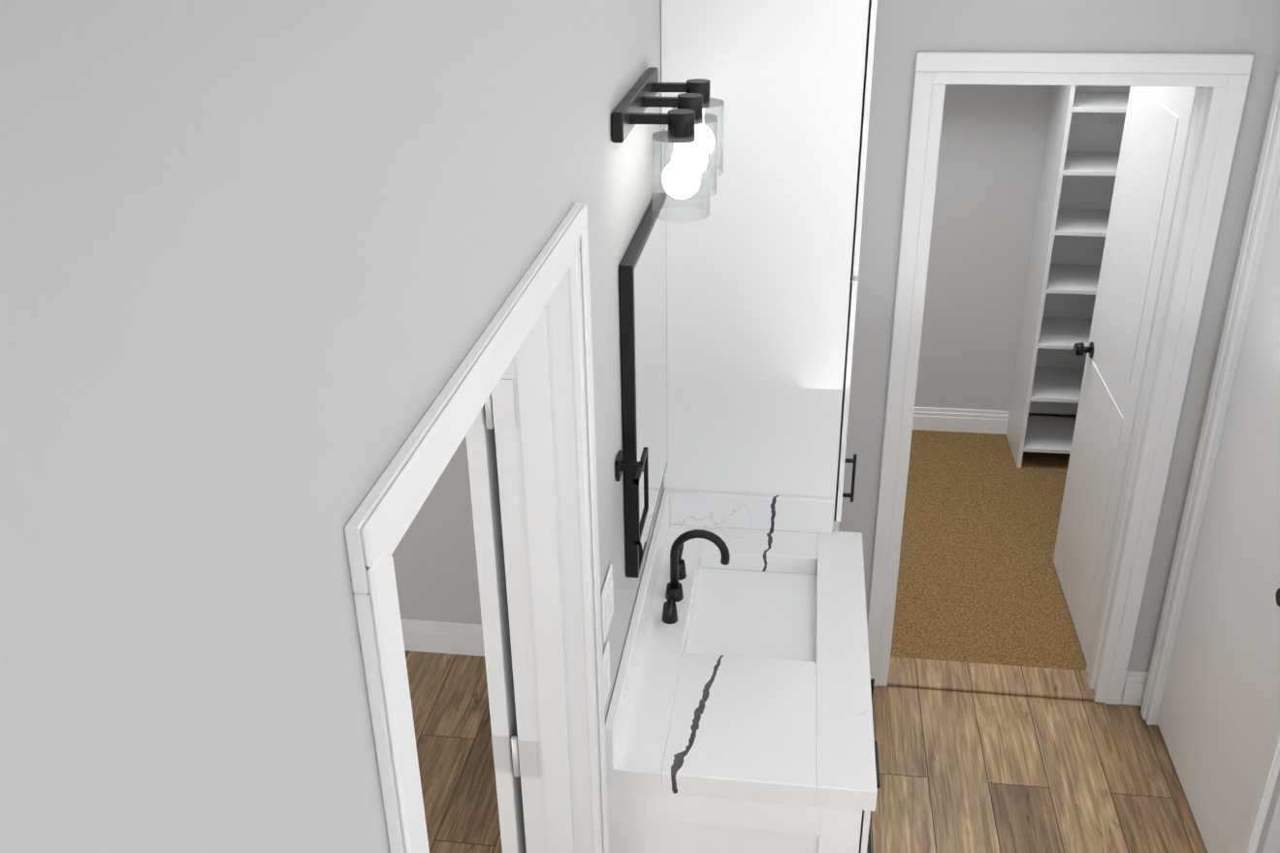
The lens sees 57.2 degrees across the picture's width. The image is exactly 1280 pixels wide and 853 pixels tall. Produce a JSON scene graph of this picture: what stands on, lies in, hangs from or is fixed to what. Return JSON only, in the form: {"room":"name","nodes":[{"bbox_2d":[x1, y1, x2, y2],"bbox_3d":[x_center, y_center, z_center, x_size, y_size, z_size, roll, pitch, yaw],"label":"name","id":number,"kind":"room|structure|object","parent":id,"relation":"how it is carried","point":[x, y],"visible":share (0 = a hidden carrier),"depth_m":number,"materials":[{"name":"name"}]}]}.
{"room":"bathroom","nodes":[
{"label":"bathroom","id":0,"kind":"room"},
{"bbox_2d":[0,0,663,852],"bbox_3d":[-0.144,0.059,2.238,0.137,3.220,7.374,3,26,7],"label":"wall","id":1,"kind":"structure","parent":0,"point":[264,266],"depth_m":0.78,"materials":[{"name":"grey paint"}]},
{"bbox_2d":[343,202,608,852],"bbox_3d":[-0.226,0.825,1.885,0.176,2.151,1.017,3,26,7],"label":"door frame","id":2,"kind":"structure","parent":1,"relation":"attached to","point":[525,368],"depth_m":1.97,"materials":[{"name":"white wood"}]},
{"bbox_2d":[465,402,526,852],"bbox_3d":[-0.213,0.461,2.704,0.035,2.069,0.872,3,26,7],"label":"bedroom door","id":3,"kind":"structure","parent":1,"relation":"in","point":[480,438],"depth_m":2.19,"materials":[{"name":"white wood"}]},
{"bbox_2d":[602,640,610,706],"bbox_3d":[-0.068,0.506,2.400,0.009,0.116,0.072,3,26,7],"label":"switch plate","id":4,"kind":"object","parent":1,"relation":"attached to","point":[606,670],"visible":0.85,"depth_m":2.39,"materials":[{"name":"white plastic"}]},
{"bbox_2d":[600,564,613,643],"bbox_3d":[-0.064,0.358,2.375,0.009,0.116,0.116,3,26,7],"label":"switch plate","id":5,"kind":"object","parent":1,"relation":"attached to","point":[607,601],"visible":1,"depth_m":2.35,"materials":[{"name":"white plastic"}]},
{"bbox_2d":[615,447,648,544],"bbox_3d":[-0.019,0.135,2.463,0.055,0.167,0.150,3,26,7],"label":"towel ring","id":6,"kind":"object","parent":1,"relation":"attached to","point":[638,467],"visible":1,"depth_m":2.43,"materials":[{"name":"black metal"}]},
{"bbox_2d":[605,488,671,767],"bbox_3d":[0.007,0.449,2.905,0.020,0.104,1.033,3,26,7],"label":"backsplash","id":7,"kind":"structure","parent":1,"relation":"attached to","point":[618,712],"depth_m":2.76,"materials":[{"name":"white stone"}]},
{"bbox_2d":[618,192,667,577],"bbox_3d":[0.016,-0.111,2.739,0.028,0.735,0.565,3,26,7],"label":"vanity mirror","id":8,"kind":"object","parent":1,"relation":"attached to","point":[643,293],"visible":0.83,"depth_m":2.60,"materials":[{"name":"black metal"}]},
{"bbox_2d":[610,66,723,222],"bbox_3d":[0.071,-0.588,2.417,0.176,0.213,0.520,3,26,7],"label":"sconce","id":9,"kind":"object","parent":1,"relation":"attached to","point":[691,137],"visible":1,"depth_m":2.29,"materials":[{"name":"black metal"}]},
{"bbox_2d":[671,488,833,535],"bbox_3d":[0.314,0.241,3.325,0.459,0.104,0.020,3,26,7],"label":"backsplash","id":10,"kind":"structure","parent":1,"relation":"attached to","point":[696,507],"depth_m":3.31,"materials":[{"name":"white stone"}]},
{"bbox_2d":[404,650,1207,852],"bbox_3d":[-0.414,1.987,2.049,7.674,0.080,5.294,3,26,7],"label":"floor","id":11,"kind":"structure","parent":0,"point":[965,772],"depth_m":3.74,"materials":[{"name":"brown wood"}]},
{"bbox_2d":[607,449,880,852],"bbox_3d":[0.331,0.835,3.327,0.590,0.860,1.532,3,26,7],"label":"bathroom vanity","id":12,"kind":"object","parent":11,"relation":"on","point":[640,819],"depth_m":2.52,"materials":[{"name":"white"}]},
{"bbox_2d":[606,523,880,806],"bbox_3d":[0.277,0.533,2.904,0.564,0.054,1.033,3,26,7],"label":"countertop","id":13,"kind":"structure","parent":12,"relation":"on","point":[720,722],"depth_m":2.65,"materials":[{"name":"white stone"}]},
{"bbox_2d":[659,523,733,624],"bbox_3d":[0.146,0.351,2.986,0.165,0.205,0.330,3,26,7],"label":"faucet","id":14,"kind":"object","parent":13,"relation":"on","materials":[{"name":"black metal"}]},
{"bbox_2d":[686,566,814,659],"bbox_3d":[0.294,0.561,3.065,0.328,0.162,0.468,3,26,7],"label":"sink","id":15,"kind":"object","parent":13,"relation":"in","point":[766,610],"depth_m":3.05,"materials":[{"name":"white ceramic"}]},
{"bbox_2d":[391,0,1279,671],"bbox_3d":[-0.080,-0.614,3.628,7.674,3.220,0.137,3,26,7],"label":"wall","id":16,"kind":"structure","parent":0,"point":[434,564],"depth_m":3.39,"materials":[{"name":"grey paint"}]},
{"bbox_2d":[400,618,484,656],"bbox_3d":[-1.969,0.716,4.481,3.839,0.134,0.017,3,26,7],"label":"baseboard","id":17,"kind":"structure","parent":16,"relation":"attached to","point":[444,637],"depth_m":4.31,"materials":[{"name":"white wood"}]},
{"bbox_2d":[866,51,1254,704],"bbox_3d":[1.214,-0.070,3.692,0.872,2.150,0.179,3,26,7],"label":"door frame","id":18,"kind":"structure","parent":16,"relation":"attached to","point":[1218,82],"depth_m":3.50,"materials":[{"name":"white paint"}]},
{"bbox_2d":[1053,86,1194,664],"bbox_3d":[1.617,-0.219,4.060,0.097,2.046,0.700,3,26,7],"label":"closet door","id":19,"kind":"structure","parent":16,"relation":"in","point":[1153,139],"depth_m":3.99,"materials":[{"name":"white wood"}]},
{"bbox_2d":[914,84,1053,411],"bbox_3d":[1.334,-1.271,5.424,2.105,2.800,0.137,3,26,7],"label":"wall","id":20,"kind":"structure","parent":0,"point":[992,143],"depth_m":5.48,"materials":[{"name":"grey paint"}]},
{"bbox_2d":[912,407,1076,434],"bbox_3d":[1.353,-0.037,5.934,1.807,0.134,0.017,3,26,7],"label":"baseboard","id":21,"kind":"structure","parent":20,"relation":"attached to","point":[975,421],"depth_m":5.89,"materials":[{"name":"white wood"}]},
{"bbox_2d":[890,429,1087,671],"bbox_3d":[1.219,0.440,5.183,2.105,0.092,2.080,3,26,7],"label":"floor","id":22,"kind":"structure","parent":0,"point":[978,581],"depth_m":4.86,"materials":[{"name":"brown carpet"}]},
{"bbox_2d":[1006,85,1130,468],"bbox_3d":[2.002,-0.861,5.229,0.413,2.187,0.378,3,26,7],"label":"tower","id":23,"kind":"object","parent":22,"relation":"on","point":[1084,135],"visible":0.56,"depth_m":5.34,"materials":[{"name":"white wood"}]},
{"bbox_2d":[1255,770,1279,852],"bbox_3d":[2.576,0.161,2.422,2.025,2.800,0.072,3,26,7],"label":"wall","id":24,"kind":"structure","parent":0,"point":[1269,841],"depth_m":2.96,"materials":[{"name":"grey paint"}]},
{"bbox_3d":[1.711,-0.102,2.995,0.137,2.800,0.938,3,26,7],"label":"wall","id":25,"kind":"structure","parent":0,"visible":0},
{"bbox_2d":[1140,67,1279,852],"bbox_3d":[1.700,0.211,3.098,0.162,2.146,0.932,3,26,7],"label":"door frame","id":26,"kind":"structure","parent":25,"relation":"attached to","point":[1259,217],"depth_m":3.36,"materials":[{"name":"white wood"}]},
{"bbox_2d":[1156,180,1279,852],"bbox_3d":[1.644,0.233,3.117,0.095,2.069,0.802,3,26,7],"label":"door","id":27,"kind":"structure","parent":25,"relation":"in","point":[1219,706],"depth_m":3.28,"materials":[{"name":"white wood"}]}
]}

